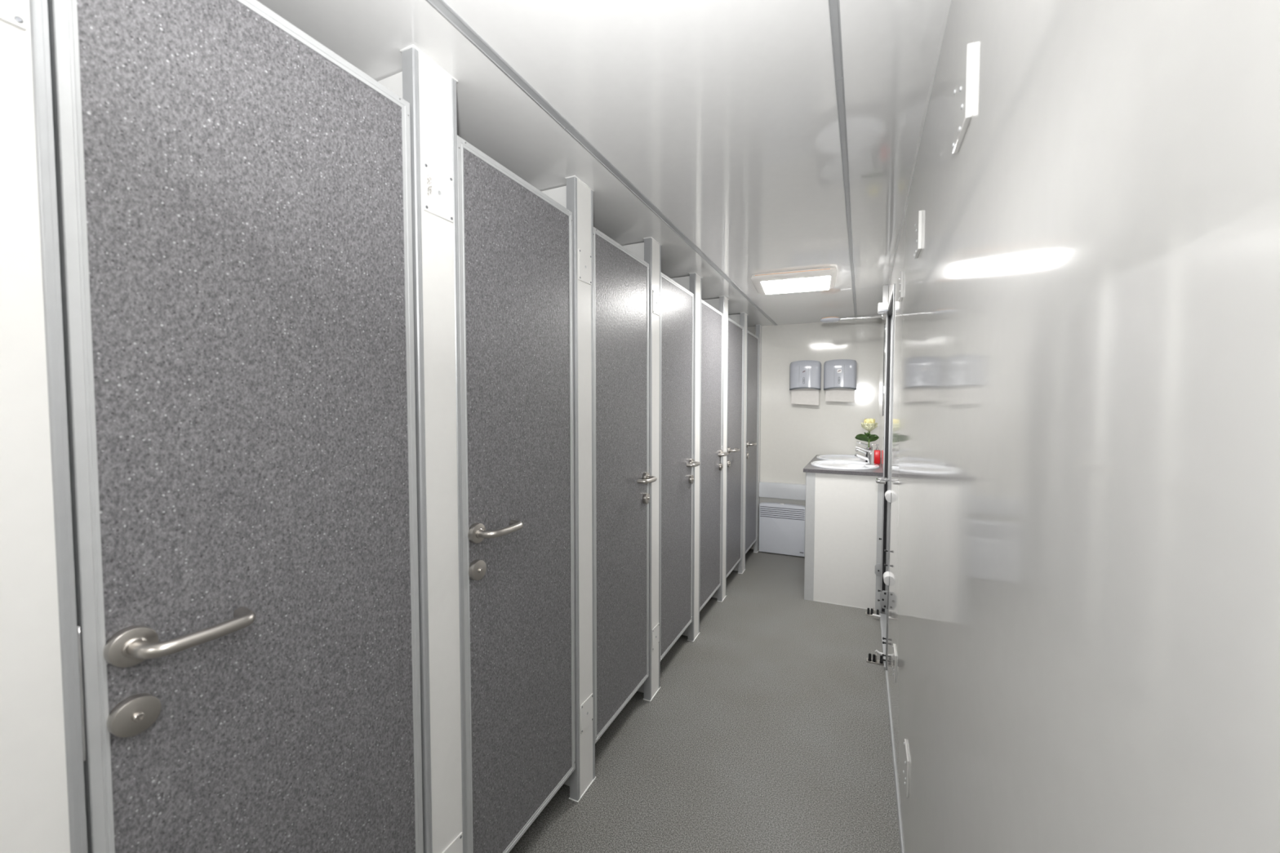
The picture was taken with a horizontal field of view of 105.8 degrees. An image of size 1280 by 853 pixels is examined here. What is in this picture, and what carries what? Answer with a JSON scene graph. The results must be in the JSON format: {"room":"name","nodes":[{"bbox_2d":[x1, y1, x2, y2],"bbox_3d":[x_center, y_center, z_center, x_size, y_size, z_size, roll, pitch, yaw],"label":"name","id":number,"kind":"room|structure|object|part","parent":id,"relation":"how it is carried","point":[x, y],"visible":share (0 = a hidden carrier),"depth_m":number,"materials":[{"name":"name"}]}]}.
{"room":"public restroom","nodes":[
{"label":"public restroom","id":0,"kind":"room"},
{"bbox_2d":[256,0,947,327],"bbox_3d":[-0.191,-0.924,1.768,2.649,0.060,7.120,1,3,25],"label":"ceiling","id":1,"kind":"structure","parent":0,"point":[722,114],"depth_m":1.33,"materials":[{"name":"white paint"}]},
{"bbox_2d":[426,0,777,325],"bbox_3d":[-0.074,-0.889,1.716,0.029,0.004,6.919,1,3,25],"label":"trim","id":2,"kind":"structure","parent":1,"relation":"attached to","point":[442,6],"depth_m":1.35,"materials":[{"name":"metal"}]},
{"bbox_2d":[751,266,836,294],"bbox_3d":[0.995,-0.932,3.128,0.502,0.032,0.468,1,2,20],"label":"recessed light","id":3,"kind":"object","parent":1,"relation":"in","point":[821,278],"visible":1,"depth_m":3.04,"materials":[{"name":"beige plastic"}]},
{"bbox_2d":[760,275,830,294],"bbox_3d":[1.017,-0.922,3.157,0.410,0.011,0.356,1,2,20],"label":"diffuser","id":4,"kind":"object","parent":3,"relation":"attached to","point":[816,282],"depth_m":3.14,"materials":[{"name":"white plastic"}]},
{"bbox_2d":[828,0,857,319],"bbox_3d":[0.591,-0.876,1.411,0.020,0.004,6.919,1,3,25],"label":"trim","id":5,"kind":"structure","parent":1,"relation":"attached to","point":[834,5],"depth_m":1.34,"materials":[{"name":"metal"}]},
{"bbox_2d":[508,548,900,852],"bbox_3d":[-0.192,1.434,1.863,2.649,0.060,7.120,1,3,25],"label":"floor","id":6,"kind":"structure","parent":0,"point":[767,731],"depth_m":2.12,"materials":[{"name":"grey plastic"}]},
{"bbox_2d":[0,0,87,852],"bbox_3d":[-0.789,0.304,0.592,0.043,2.299,0.136,1,3,25],"label":"partition wall","id":7,"kind":"structure","parent":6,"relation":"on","point":[42,746],"depth_m":0.60,"materials":[{"name":"white metal"}]},
{"bbox_3d":[-0.772,-0.540,0.552,0.004,0.112,0.088,1,3,25],"label":"plate","id":8,"kind":"part","parent":7,"relation":"part of","materials":[{"name":"white laminate"}]},
{"bbox_3d":[-0.759,0.360,0.654,0.019,0.185,0.003,1,3,25],"label":"strike plate","id":9,"kind":"part","parent":7,"relation":"part of","materials":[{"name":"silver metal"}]},
{"bbox_2d":[377,71,402,97],"bbox_3d":[-1.058,0.269,1.460,1.166,2.292,0.028,1,3,25],"label":"wall","id":10,"kind":"structure","parent":6,"relation":"on","point":[394,82],"depth_m":1.19,"materials":[{"name":"white paint"}]},
{"bbox_2d":[400,44,467,852],"bbox_3d":[-0.511,0.280,1.200,0.043,2.299,0.163,1,3,25],"label":"post","id":11,"kind":"object","parent":6,"relation":"on","point":[430,91],"visible":1,"depth_m":1.19,"materials":[{"name":"white metal"}]},
{"bbox_2d":[47,0,423,852],"bbox_3d":[-0.619,0.293,0.889,0.099,2.040,0.541,1,3,25],"label":"door","id":12,"kind":"structure","parent":11,"relation":"attached to","point":[233,192],"depth_m":0.81,"materials":[{"name":"grey laminate"}]},
{"bbox_3d":[-0.670,0.312,0.733,0.062,0.027,0.151,1,3,25],"label":"lever handle","id":13,"kind":"part","parent":12,"relation":"part of","materials":[{"name":"metal"}]},
{"bbox_3d":[-0.488,-0.565,1.171,0.004,0.112,0.088,1,3,25],"label":"plate","id":14,"kind":"part","parent":11,"relation":"part of","materials":[{"name":"white metal"}]},
{"bbox_3d":[-0.505,0.280,1.212,0.033,2.292,0.098,1,3,25],"label":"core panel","id":15,"kind":"part","parent":11,"relation":"part of","materials":[{"name":"white laminate"}]},
{"bbox_3d":[-0.488,1.127,1.239,0.004,0.109,0.088,1,3,25],"label":"plate","id":16,"kind":"part","parent":11,"relation":"part of","materials":[{"name":"white laminate"}]},
{"bbox_2d":[541,186,569,786],"bbox_3d":[-0.774,0.244,2.079,1.166,2.292,0.028,1,3,25],"label":"wall","id":17,"kind":"structure","parent":6,"relation":"on","point":[557,194],"depth_m":1.80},
{"bbox_2d":[564,175,595,802],"bbox_3d":[-0.221,0.255,1.831,0.043,2.299,0.190,1,3,25],"label":"post","id":18,"kind":"object","parent":6,"relation":"on","point":[580,197],"visible":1,"depth_m":1.81,"materials":[{"name":"white metal"}]},
{"bbox_2d":[457,135,575,852],"bbox_3d":[-0.335,0.268,1.509,0.099,2.040,0.541,1,3,25],"label":"door","id":19,"kind":"structure","parent":18,"relation":"attached to","point":[516,241],"depth_m":1.46,"materials":[{"name":"laminate"}]},
{"bbox_3d":[-0.386,0.287,1.353,0.062,0.027,0.151,1,3,25],"label":"lever handle","id":20,"kind":"part","parent":19,"relation":"part of","materials":[{"name":"metal"}]},
{"bbox_3d":[-0.203,-0.590,1.790,0.004,0.112,0.088,1,3,25],"label":"plate","id":21,"kind":"part","parent":18,"relation":"part of","materials":[{"name":"white metal"}]},
{"bbox_3d":[-0.221,0.255,1.831,0.033,2.292,0.098,1,3,25],"label":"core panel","id":22,"kind":"part","parent":18,"relation":"part of","materials":[{"name":"white laminate"}]},
{"bbox_3d":[-0.204,1.102,1.859,0.004,0.109,0.088,1,3,25],"label":"plate","id":23,"kind":"part","parent":18,"relation":"part of","materials":[{"name":"white laminate"}]},
{"bbox_2d":[593,226,657,743],"bbox_3d":[-0.051,0.243,2.128,0.099,2.040,0.541,1,3,25],"label":"door","id":24,"kind":"structure","parent":18,"relation":"attached to","point":[622,477],"depth_m":2.10,"materials":[{"name":"grey laminate"}]},
{"bbox_3d":[0.035,0.250,2.270,0.062,0.027,0.151,1,3,25],"label":"lever handle","id":25,"kind":"part","parent":24,"relation":"part of","materials":[{"name":"metal"}]},
{"bbox_2d":[622,242,644,693],"bbox_3d":[-0.490,0.220,2.699,1.166,2.292,0.028,1,3,25],"label":"wall","id":26,"kind":"structure","parent":6,"relation":"on","point":[637,249],"depth_m":2.42,"materials":[{"name":"white paint"}]},
{"bbox_2d":[643,236,662,701],"bbox_3d":[0.069,0.229,2.463,0.043,2.299,0.163,1,3,25],"label":"post","id":27,"kind":"object","parent":6,"relation":"on","point":[652,248],"visible":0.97,"depth_m":2.44,"materials":[{"name":"white metal"}]},
{"bbox_3d":[0.063,0.230,2.451,0.033,2.292,0.098,1,3,25],"label":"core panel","id":28,"kind":"part","parent":27,"relation":"part of","materials":[{"name":"white laminate"}]},
{"bbox_3d":[0.080,1.077,2.478,0.004,0.109,0.088,1,3,25],"label":"plate","id":29,"kind":"part","parent":27,"relation":"part of","materials":[{"name":"white laminate"}]},
{"bbox_3d":[0.081,-0.615,2.410,0.004,0.112,0.088,1,3,25],"label":"plate","id":30,"kind":"part","parent":27,"relation":"part of","materials":[{"name":"white laminate"}]},
{"bbox_2d":[660,272,700,661],"bbox_3d":[0.234,0.218,2.748,0.099,2.040,0.541,1,3,25],"label":"door","id":31,"kind":"structure","parent":27,"relation":"attached to","point":[677,463],"depth_m":2.73,"materials":[{"name":"laminate"}]},
{"bbox_3d":[0.319,0.225,2.889,0.062,0.027,0.151,1,3,25],"label":"lever handle","id":32,"kind":"part","parent":31,"relation":"part of","materials":[{"name":"metal"}]},
{"bbox_2d":[671,275,689,635],"bbox_3d":[-0.205,0.195,3.318,1.166,2.292,0.028,1,3,25],"label":"wall","id":33,"kind":"structure","parent":6,"relation":"on","point":[684,282],"depth_m":3.04,"materials":[{"name":"white paint"}]},
{"bbox_2d":[687,272,702,641],"bbox_3d":[0.353,0.204,3.083,0.042,2.299,0.163,1,3,25],"label":"post","id":34,"kind":"object","parent":6,"relation":"on","point":[695,279],"visible":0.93,"depth_m":3.05,"materials":[{"name":"white metal"}]},
{"bbox_3d":[0.347,0.205,3.070,0.033,2.292,0.098,1,3,25],"label":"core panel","id":35,"kind":"part","parent":34,"relation":"part of","materials":[{"name":"white laminate"}]},
{"bbox_2d":[699,299,728,611],"bbox_3d":[0.518,0.193,3.367,0.099,2.040,0.541,1,3,25],"label":"door","id":36,"kind":"structure","parent":34,"relation":"attached to","point":[712,453],"depth_m":3.36,"materials":[{"name":"laminate"}]},
{"bbox_3d":[0.603,0.200,3.508,0.062,0.027,0.151,1,3,25],"label":"lever handle","id":37,"kind":"part","parent":36,"relation":"part of","materials":[{"name":"metal"}]},
{"bbox_2d":[702,297,719,598],"bbox_3d":[0.079,0.170,3.938,1.166,2.292,0.028,1,3,25],"label":"wall","id":38,"kind":"structure","parent":6,"relation":"on","point":[714,303],"depth_m":3.66,"materials":[{"name":"white paint"}]},
{"bbox_2d":[716,295,728,602],"bbox_3d":[0.631,0.180,3.690,0.042,2.299,0.136,1,3,25],"label":"post","id":39,"kind":"object","parent":6,"relation":"on","point":[723,300],"visible":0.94,"depth_m":3.67,"materials":[{"name":"white metal"}]},
{"bbox_3d":[0.632,0.180,3.690,0.033,2.292,0.098,1,3,25],"label":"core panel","id":40,"kind":"part","parent":39,"relation":"part of","materials":[{"name":"white laminate"}]},
{"bbox_2d":[728,314,740,571],"bbox_3d":[0.363,0.145,4.557,1.166,2.292,0.028,1,3,25],"label":"wall","id":41,"kind":"structure","parent":6,"relation":"on","point":[735,317],"depth_m":4.28,"materials":[{"name":"white paint"}]},
{"bbox_2d":[737,312,747,573],"bbox_3d":[0.910,0.156,4.297,0.042,2.299,0.163,1,3,25],"label":"post","id":42,"kind":"object","parent":6,"relation":"on","point":[744,317],"visible":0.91,"depth_m":4.29,"materials":[{"name":"white metal"}]},
{"bbox_2d":[726,317,743,577],"bbox_3d":[0.802,0.168,3.986,0.099,2.040,0.541,1,3,25],"label":"door","id":43,"kind":"structure","parent":42,"relation":"attached to","point":[735,331],"depth_m":3.99,"materials":[{"name":"laminate"}]},
{"bbox_3d":[0.751,0.187,3.830,0.062,0.027,0.151,1,3,25],"label":"lever handle","id":44,"kind":"part","parent":43,"relation":"part of","materials":[{"name":"metal"}]},
{"bbox_3d":[0.916,0.155,4.309,0.033,2.292,0.098,1,3,25],"label":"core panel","id":45,"kind":"part","parent":42,"relation":"part of","materials":[{"name":"white laminate"}]},
{"bbox_2d":[753,324,761,552],"bbox_3d":[1.190,0.131,4.908,0.042,2.299,0.144,1,3,25],"label":"post","id":46,"kind":"object","parent":6,"relation":"on","point":[758,327],"visible":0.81,"depth_m":4.90,"materials":[{"name":"white laminate"}]},
{"bbox_2d":[745,330,758,553],"bbox_3d":[1.087,0.143,4.606,0.099,2.040,0.541,1,3,25],"label":"door","id":47,"kind":"structure","parent":46,"relation":"attached to","point":[753,340],"depth_m":4.62,"materials":[{"name":"laminate"}]},
{"bbox_3d":[1.035,0.163,4.450,0.062,0.027,0.151,1,3,25],"label":"lever handle","id":48,"kind":"part","parent":47,"relation":"part of","materials":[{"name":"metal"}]},
{"bbox_3d":[1.196,0.131,4.920,0.033,2.292,0.079,1,3,25],"label":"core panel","id":49,"kind":"part","parent":46,"relation":"part of","materials":[{"name":"white laminate"}]},
{"bbox_2d":[804,472,883,611],"bbox_3d":[1.743,0.822,4.118,0.527,0.983,1.163,1,3,25],"label":"vanity cabinet","id":50,"kind":"object","parent":6,"relation":"on","point":[843,513],"visible":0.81,"depth_m":3.59,"materials":[{"name":"white laminate"}]},
{"bbox_2d":[803,454,883,476],"bbox_3d":[1.733,0.317,4.096,0.546,0.026,1.176,1,3,25],"label":"countertop","id":51,"kind":"structure","parent":50,"relation":"on","point":[809,468],"depth_m":3.61,"materials":[{"name":"stone"}]},
{"bbox_2d":[810,460,879,469],"bbox_3d":[1.636,0.381,3.878,0.508,0.170,0.532,1,3,25],"label":"basin","id":52,"kind":"object","parent":51,"relation":"in","point":[838,464],"visible":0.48,"depth_m":3.86,"materials":[{"name":"white ceramic"}]},
{"bbox_2d":[854,445,874,465],"bbox_3d":[1.771,0.226,3.814,0.144,0.145,0.054,1,3,25],"label":"mixer tap","id":53,"kind":"object","parent":51,"relation":"on","point":[870,457],"visible":1,"depth_m":3.79,"materials":[{"name":"silver metal"}]},
{"bbox_3d":[1.755,0.242,3.822,0.109,0.058,0.028,1,3,25],"label":"spout","id":54,"kind":"part","parent":53,"relation":"part of","materials":[{"name":"silver metal"}]},
{"bbox_3d":[1.765,0.182,3.815,0.117,0.057,0.032,1,3,25],"label":"lever","id":55,"kind":"part","parent":53,"relation":"part of","materials":[{"name":"silver metal"}]},
{"bbox_2d":[865,447,871,462],"bbox_3d":[1.912,0.240,4.049,0.042,0.130,0.042,1,3,25],"label":"bud vase","id":56,"kind":"object","parent":51,"relation":"on","point":[866,455],"visible":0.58,"depth_m":4.04,"materials":[{"name":"clear glass"}]},
{"bbox_2d":[854,418,879,447],"bbox_3d":[1.896,0.113,4.036,0.166,0.363,0.129,-1,2,-19],"label":"flower","id":57,"kind":"object","parent":56,"relation":"in","point":[868,424],"visible":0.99,"depth_m":4.02,"materials":[{"name":"beige plant"}]},
{"bbox_2d":[871,444,880,463],"bbox_3d":[1.960,0.226,4.022,0.070,0.161,0.060,1,3,25],"label":"soap dispenser","id":58,"kind":"object","parent":51,"relation":"on","point":[877,452],"visible":0.99,"depth_m":3.99,"materials":[{"name":"red plastic"}]},
{"bbox_2d":[747,318,881,549],"bbox_3d":[1.222,0.127,5.004,2.359,2.300,0.060,1,3,25],"label":"wall","id":59,"kind":"structure","parent":0,"point":[792,435],"depth_m":4.75,"materials":[{"name":"white paint"}]},
{"bbox_2d":[759,502,805,556],"bbox_3d":[1.429,1.021,4.862,0.444,0.506,0.088,1,3,25],"label":"heater","id":60,"kind":"object","parent":59,"relation":"attached to","point":[781,526],"visible":0.96,"depth_m":4.82,"materials":[{"name":"white paint"}]},
{"bbox_2d":[759,481,805,500],"bbox_3d":[1.478,0.647,4.840,0.559,0.150,0.061,1,3,25],"label":"wall panel","id":61,"kind":"object","parent":59,"relation":"attached to","point":[768,490],"visible":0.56,"depth_m":4.83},
{"bbox_2d":[789,360,821,390],"bbox_3d":[1.603,-0.497,4.702,0.289,0.286,0.122,1,3,25],"label":"dispenser","id":62,"kind":"object","parent":59,"relation":"attached to","point":[805,374],"visible":1,"depth_m":4.65,"materials":[{"name":"grey plastic"}]},
{"bbox_2d":[791,388,818,404],"bbox_3d":[1.604,-0.293,4.704,0.254,0.174,0.020,1,3,25],"label":"paper towel","id":63,"kind":"object","parent":62,"relation":"in","point":[798,396],"visible":0.91,"depth_m":4.70,"materials":[{"name":"white paper"}]},
{"bbox_2d":[823,359,857,390],"bbox_3d":[1.890,-0.488,4.571,0.289,0.286,0.122,1,3,25],"label":"dispenser","id":64,"kind":"object","parent":59,"relation":"attached to","point":[837,373],"visible":1,"depth_m":4.52,"materials":[{"name":"grey plastic"}]},
{"bbox_2d":[825,387,854,402],"bbox_3d":[1.890,-0.300,4.572,0.254,0.143,0.020,1,3,25],"label":"paper towel","id":65,"kind":"object","parent":64,"relation":"in","point":[839,394],"visible":0.94,"depth_m":4.57,"materials":[{"name":"white paper"}]},
{"bbox_2d":[878,0,1279,852],"bbox_3d":[0.813,0.275,1.356,0.060,2.300,6.920,1,3,25],"label":"wall","id":66,"kind":"structure","parent":0,"point":[1083,617],"depth_m":0.34,"materials":[{"name":"white paint"}]},
{"bbox_2d":[819,313,884,323],"bbox_3d":[1.680,-0.861,3.841,0.473,0.044,0.160,1,3,25],"label":"lamp","id":67,"kind":"object","parent":66,"relation":"attached to","point":[831,319],"visible":0.97,"depth_m":3.84,"materials":[{"name":"silver metal"}]},
{"bbox_3d":[1.740,-0.858,3.813,0.310,0.016,0.024,1,3,25],"label":"arm","id":68,"kind":"part","parent":67,"relation":"part of","materials":[{"name":"silver metal"}]},
{"bbox_2d":[865,284,894,671],"bbox_3d":[1.512,0.288,3.003,0.159,2.140,0.966,1,3,25],"label":"door","id":69,"kind":"structure","parent":66,"relation":"in","point":[882,569],"depth_m":3.36,"materials":[{"name":"metal"}]},
{"bbox_3d":[1.707,1.028,3.472,0.038,0.094,0.005,1,3,25],"label":"hinge plate","id":70,"kind":"part","parent":69,"relation":"part of","materials":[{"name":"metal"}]},
{"bbox_3d":[1.379,1.303,2.788,0.045,0.027,0.015,1,3,25],"label":"stub lever","id":71,"kind":"part","parent":69,"relation":"part of","materials":[{"name":"metal"}]},
{"bbox_3d":[1.442,0.320,2.837,0.112,0.027,0.144,1,3,25],"label":"lever handle","id":72,"kind":"part","parent":69,"relation":"part of","materials":[{"name":"silver metal"}]},
{"bbox_3d":[1.561,1.348,3.068,0.051,0.018,0.783,1,3,25],"label":"sill","id":73,"kind":"part","parent":69,"relation":"part of","materials":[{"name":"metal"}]},
{"bbox_3d":[1.345,0.954,2.667,0.039,0.099,0.005,1,3,25],"label":"hinge plate","id":74,"kind":"part","parent":69,"relation":"part of","materials":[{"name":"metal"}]},
{"bbox_2d":[878,323,885,416],"bbox_3d":[2.008,-0.438,4.018,0.008,0.690,0.896,1,3,25],"label":"mirror","id":75,"kind":"object","parent":66,"relation":"attached to","point":[882,371],"visible":1,"depth_m":3.82,"materials":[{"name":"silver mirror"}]},
{"bbox_2d":[877,284,888,314],"bbox_3d":[1.645,-0.863,3.273,0.061,0.180,0.130,1,3,25],"label":"wall box","id":76,"kind":"object","parent":66,"relation":"attached to","point":[882,307],"visible":0.99,"depth_m":3.25,"materials":[{"name":"white plastic"}]},
{"bbox_2d":[884,670,903,852],"bbox_3d":[0.536,1.433,0.880,0.007,0.024,5.740,1,3,25],"label":"baseboard","id":77,"kind":"structure","parent":66,"relation":"attached to","point":[886,674],"depth_m":1.93,"materials":[{"name":"metal"}]},
{"bbox_2d":[892,643,896,682],"bbox_3d":[1.099,1.020,2.092,0.008,0.114,0.118,1,3,25],"label":"wall plate","id":78,"kind":"object","parent":66,"relation":"attached to","point":[894,664],"visible":1,"depth_m":2.06,"materials":[{"name":"plastic"}]},
{"bbox_2d":[898,271,903,302],"bbox_3d":[1.127,-0.603,2.089,0.011,0.110,0.102,1,3,25],"label":"wall plate","id":79,"kind":"object","parent":66,"relation":"attached to","point":[901,276],"visible":1,"depth_m":2.05,"materials":[{"name":"metal"}]},
{"bbox_2d":[902,738,909,798],"bbox_3d":[0.836,1.071,1.520,0.008,0.115,0.110,1,3,25],"label":"wall plate","id":80,"kind":"object","parent":66,"relation":"attached to","point":[906,761],"visible":1,"depth_m":1.50,"materials":[{"name":"plastic"}]},
{"bbox_2d":[880,0,951,318],"bbox_3d":[0.783,-0.872,1.323,0.006,0.006,6.920,1,3,25],"label":"trim","id":81,"kind":"structure","parent":66,"relation":"attached to","point":[948,2],"depth_m":1.32,"materials":[{"name":"grey metal"}]},
{"bbox_2d":[914,210,922,258],"bbox_3d":[0.836,-0.575,1.457,0.011,0.110,0.105,1,3,25],"label":"wall plate","id":82,"kind":"object","parent":66,"relation":"attached to","point":[917,224],"visible":1,"depth_m":1.42,"materials":[{"name":"metal"}]},
{"bbox_2d":[951,42,973,153],"bbox_3d":[0.541,-0.546,0.814,0.011,0.113,0.120,1,3,25],"label":"wall plate","id":83,"kind":"object","parent":66,"relation":"attached to","point":[962,92],"visible":1,"depth_m":0.79,"materials":[{"name":"metal"}]}
]}

